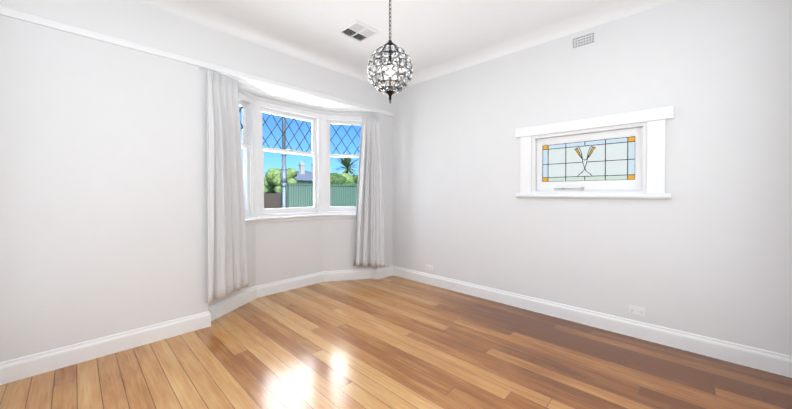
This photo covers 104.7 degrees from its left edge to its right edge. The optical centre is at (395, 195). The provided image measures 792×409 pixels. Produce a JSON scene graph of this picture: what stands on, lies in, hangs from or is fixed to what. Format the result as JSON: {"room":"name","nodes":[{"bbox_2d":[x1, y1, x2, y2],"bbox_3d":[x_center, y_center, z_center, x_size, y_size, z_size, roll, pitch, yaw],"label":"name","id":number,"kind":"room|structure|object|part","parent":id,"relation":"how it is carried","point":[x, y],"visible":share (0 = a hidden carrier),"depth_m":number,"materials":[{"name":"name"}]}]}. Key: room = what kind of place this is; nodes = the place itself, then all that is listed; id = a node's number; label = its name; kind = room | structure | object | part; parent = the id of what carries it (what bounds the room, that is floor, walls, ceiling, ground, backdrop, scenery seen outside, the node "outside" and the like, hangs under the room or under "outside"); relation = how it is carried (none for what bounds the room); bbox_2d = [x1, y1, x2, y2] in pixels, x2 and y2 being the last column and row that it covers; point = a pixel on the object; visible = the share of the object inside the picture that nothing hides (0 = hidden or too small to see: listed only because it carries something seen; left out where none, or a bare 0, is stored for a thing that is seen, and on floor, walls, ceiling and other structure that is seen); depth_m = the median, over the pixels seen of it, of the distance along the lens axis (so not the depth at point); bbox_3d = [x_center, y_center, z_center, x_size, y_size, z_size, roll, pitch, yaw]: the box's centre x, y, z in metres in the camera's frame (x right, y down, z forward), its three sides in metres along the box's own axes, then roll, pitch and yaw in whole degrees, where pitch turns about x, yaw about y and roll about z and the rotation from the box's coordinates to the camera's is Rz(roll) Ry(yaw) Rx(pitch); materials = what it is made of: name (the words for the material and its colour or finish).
{"room":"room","nodes":[
{"label":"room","id":0,"kind":"room"},
{"bbox_2d":[0,0,392,361],"bbox_3d":[-1.623,-0.198,3.525,0.250,3.420,4.800,0,1,44],"label":"wall","id":1,"kind":"structure","parent":0,"point":[103,196],"depth_m":2.54,"materials":[{"name":"grey paint"}]},
{"bbox_2d":[0,5,392,116],"bbox_3d":[-1.527,-1.300,3.423,0.018,0.063,4.296,0,1,44],"label":"rail","id":2,"kind":"object","parent":1,"relation":"attached to","point":[42,21],"visible":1,"depth_m":2.75,"materials":[{"name":"white paint"}]},
{"bbox_2d":[131,0,389,86],"bbox_3d":[-1.482,-1.737,3.380,0.141,0.140,4.301,0,1,44],"label":"crown molding","id":3,"kind":"structure","parent":1,"relation":"attached to","point":[212,19],"depth_m":3.32,"materials":[{"name":"white paint"}]},
{"bbox_2d":[0,266,791,384],"bbox_3d":[-0.193,1.246,2.176,4.705,0.152,4.300,0,1,44],"label":"baseboard","id":4,"kind":"structure","parent":1,"relation":"attached to","point":[16,369],"depth_m":2.80,"materials":[{"name":"white paint"}]},
{"bbox_2d":[208,114,372,306],"bbox_3d":[-1.344,0.108,4.151,0.565,2.800,2.544,0,1,44],"label":"wall","id":5,"kind":"structure","parent":0,"point":[278,251],"depth_m":4.31,"materials":[{"name":"grey paint"}]},
{"bbox_2d":[199,65,391,218],"bbox_3d":[-1.218,-0.510,4.182,0.732,1.584,2.715,0,1,44],"label":"bay window","id":6,"kind":"structure","parent":5,"relation":"in","point":[253,107],"depth_m":4.23,"materials":[{"name":"white paint"}]},
{"bbox_2d":[207,70,248,303],"bbox_3d":[-1.793,-0.085,3.296,0.374,2.299,0.517,0,1,44],"label":"curtain","id":7,"kind":"object","parent":6,"relation":"hanging from","point":[227,261],"visible":1,"depth_m":3.17,"materials":[{"name":"fabric"}]},
{"bbox_3d":[-1.911,-0.191,3.533,0.355,0.890,0.548,0,1,44],"label":"sash","id":8,"kind":"part","parent":6,"relation":"part of","materials":[{"name":"white paint"}]},
{"bbox_3d":[-1.929,-0.456,3.535,0.508,1.484,0.710,0,1,44],"label":"jamb frame","id":9,"kind":"part","parent":6,"relation":"part of","materials":[{"name":"white paint"}]},
{"bbox_3d":[-1.475,-0.196,4.273,0.056,0.890,0.854,0,1,44],"label":"sash","id":10,"kind":"part","parent":6,"relation":"part of","materials":[{"name":"clear glass"}]},
{"bbox_3d":[-1.495,-0.461,4.291,0.137,1.484,0.982,0,1,44],"label":"jamb frame","id":11,"kind":"part","parent":6,"relation":"part of","materials":[{"name":"white paint"}]},
{"bbox_3d":[-1.108,-1.276,4.073,0.430,0.050,2.715,0,1,44],"label":"curtain track rail","id":12,"kind":"part","parent":6,"relation":"part of","materials":[{"name":"white"}]},
{"bbox_3d":[-0.763,-0.464,4.763,0.508,1.484,0.710,0,1,44],"label":"jamb frame","id":13,"kind":"part","parent":6,"relation":"part of","materials":[{"name":"white paint"}]},
{"bbox_3d":[-0.758,-0.199,4.747,0.355,0.890,0.548,0,1,44],"label":"sash","id":14,"kind":"part","parent":6,"relation":"part of","materials":[{"name":"clear glass"}]},
{"bbox_2d":[353,113,384,267],"bbox_3d":[-0.405,-0.065,4.632,0.400,2.291,0.332,0,1,44],"label":"curtain","id":15,"kind":"object","parent":6,"relation":"hanging from","point":[369,248],"visible":1,"depth_m":4.61,"materials":[{"name":"fabric"}]},
{"bbox_2d":[245,213,355,224],"bbox_3d":[-1.320,0.323,4.130,0.571,0.081,2.418,0,1,44],"label":"window sill","id":16,"kind":"structure","parent":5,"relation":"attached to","point":[258,220],"depth_m":4.29,"materials":[{"name":"white paint"}]},
{"bbox_2d":[238,85,352,112],"bbox_3d":[-1.471,-1.398,4.261,0.555,0.250,2.800,0,1,44],"label":"ceiling soffit","id":17,"kind":"structure","parent":0,"point":[253,91],"depth_m":4.05,"materials":[{"name":"white paint"}]},
{"bbox_2d":[0,275,791,408],"bbox_3d":[-0.227,1.447,2.210,5.300,0.250,4.800,0,1,44],"label":"floor","id":18,"kind":"structure","parent":0,"point":[392,342],"depth_m":2.36,"materials":[{"name":"brown wood"}]},
{"bbox_2d":[187,0,616,78],"bbox_3d":[-0.010,-1.897,1.980,4.700,0.200,4.800,0,1,44],"label":"ceiling","id":19,"kind":"structure","parent":0,"point":[424,34],"depth_m":3.15,"materials":[{"name":"white paint"}]},
{"bbox_2d":[336,19,380,42],"bbox_3d":[-0.413,-1.800,3.375,0.345,0.014,0.345,0,1,44],"label":"ceiling vent","id":20,"kind":"object","parent":19,"relation":"in","point":[358,31],"visible":1,"depth_m":3.36,"materials":[{"name":"metal"}]},
{"bbox_2d":[367,0,412,102],"bbox_3d":[-0.040,-1.208,2.055,0.309,1.179,0.309,0,1,44],"label":"pendant light","id":21,"kind":"object","parent":19,"relation":"hanging from","point":[393,63],"visible":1,"depth_m":1.97,"materials":[{"name":"brown metal"}]},
{"bbox_2d":[393,0,791,355],"bbox_3d":[1.557,-0.198,3.642,4.700,3.420,0.250,0,1,44],"label":"wall","id":22,"kind":"structure","parent":0,"point":[705,250],"depth_m":2.83,"materials":[{"name":"grey paint"}]},
{"bbox_2d":[426,264,432,270],"bbox_3d":[0.491,1.056,4.481,0.118,0.074,0.013,0,1,44],"label":"electrical outlet","id":23,"kind":"object","parent":22,"relation":"attached to","point":[429,267],"visible":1,"depth_m":4.48,"materials":[{"name":"white plastic"}]},
{"bbox_2d":[395,0,676,86],"bbox_3d":[1.423,-1.738,3.490,3.900,0.140,0.141,0,1,44],"label":"crown molding","id":24,"kind":"structure","parent":22,"relation":"attached to","point":[618,9],"depth_m":3.35,"materials":[{"name":"white paint"}]},
{"bbox_2d":[571,31,595,49],"bbox_3d":[1.912,-1.580,3.120,0.216,0.120,0.005,0,1,44],"label":"air vent","id":25,"kind":"object","parent":22,"relation":"in","point":[583,40],"visible":1,"depth_m":3.12,"materials":[{"name":"grey paint"}]},
{"bbox_2d":[515,105,673,198],"bbox_3d":[1.958,-0.376,3.173,1.375,0.805,0.236,0,1,44],"label":"window","id":26,"kind":"structure","parent":22,"relation":"in","point":[620,155],"depth_m":3.08,"materials":[{"name":"white paint"}]},
{"bbox_3d":[1.970,-0.343,3.187,1.015,0.655,0.160,0,1,44],"label":"jamb frame","id":27,"kind":"part","parent":26,"relation":"part of","materials":[{"name":"white paint"}]},
{"bbox_3d":[1.960,-0.343,3.176,0.949,0.589,0.060,0,1,44],"label":"sash","id":28,"kind":"part","parent":26,"relation":"part of","materials":[{"name":"glass"}]},
{"bbox_2d":[629,305,644,315],"bbox_3d":[2.229,1.067,2.831,0.118,0.074,0.013,0,1,44],"label":"electrical outlet","id":29,"kind":"object","parent":22,"relation":"attached to","point":[636,310],"visible":1,"depth_m":2.83,"materials":[{"name":"white plastic"}]},
{"label":"outside","id":30,"kind":"structure","parent":0,"visible":0},
{"bbox_3d":[-11.203,1.607,25.943,95.000,0.200,75.000,0,1,44],"label":"garden","id":31,"kind":"object","parent":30,"visible":0},
{"bbox_2d":[264,192,286,208],"bbox_3d":[-6.859,0.736,12.458,9.978,1.730,0.115,0,1,44],"label":"fence","id":32,"kind":"object","parent":31,"relation":"on","point":[272,200],"depth_m":9.46,"materials":[{"name":"brown wood"}]},
{"bbox_2d":[264,168,297,193],"bbox_3d":[-4.728,0.254,12.012,1.682,2.700,1.885,0,1,44],"label":"tree","id":33,"kind":"object","parent":31,"relation":"on","point":[273,178],"depth_m":11.61,"materials":[{"name":"green plant"}]},
{"bbox_2d":[281,117,286,207],"bbox_3d":[-3.070,-2.796,8.383,0.205,8.850,0.166,0,1,44],"label":"streetlight pole","id":34,"kind":"object","parent":31,"relation":"on","point":[283,176],"depth_m":8.36,"materials":[{"name":"grey metal"}]},
{"bbox_2d":[294,161,312,183],"bbox_3d":[-7.452,-0.478,24.504,7.300,3.990,5.800,0,1,44],"label":"neighbouring house","id":35,"kind":"structure","parent":31,"relation":"on","point":[303,176],"depth_m":21.79,"materials":[{"name":"stone"}]},
{"bbox_2d":[287,183,356,207],"bbox_3d":[1.034,0.604,13.440,0.095,1.980,12.270,0,1,44],"label":"fence","id":36,"kind":"object","parent":31,"relation":"on","point":[299,195],"depth_m":9.53,"materials":[{"name":"green metal"}]},
{"bbox_2d":[330,172,357,184],"bbox_3d":[-1.228,0.293,12.928,1.871,2.608,4.081,0,1,44],"label":"shrubs","id":37,"kind":"object","parent":31,"relation":"on","point":[343,178],"depth_m":11.62,"materials":[{"name":"green plant"}]},
{"bbox_2d":[330,153,358,175],"bbox_3d":[-2.203,-0.230,14.108,1.678,3.639,1.761,0,1,44],"label":"palm","id":38,"kind":"object","parent":31,"relation":"on","point":[345,162],"depth_m":14.00,"materials":[{"name":"green plant"}]}
]}

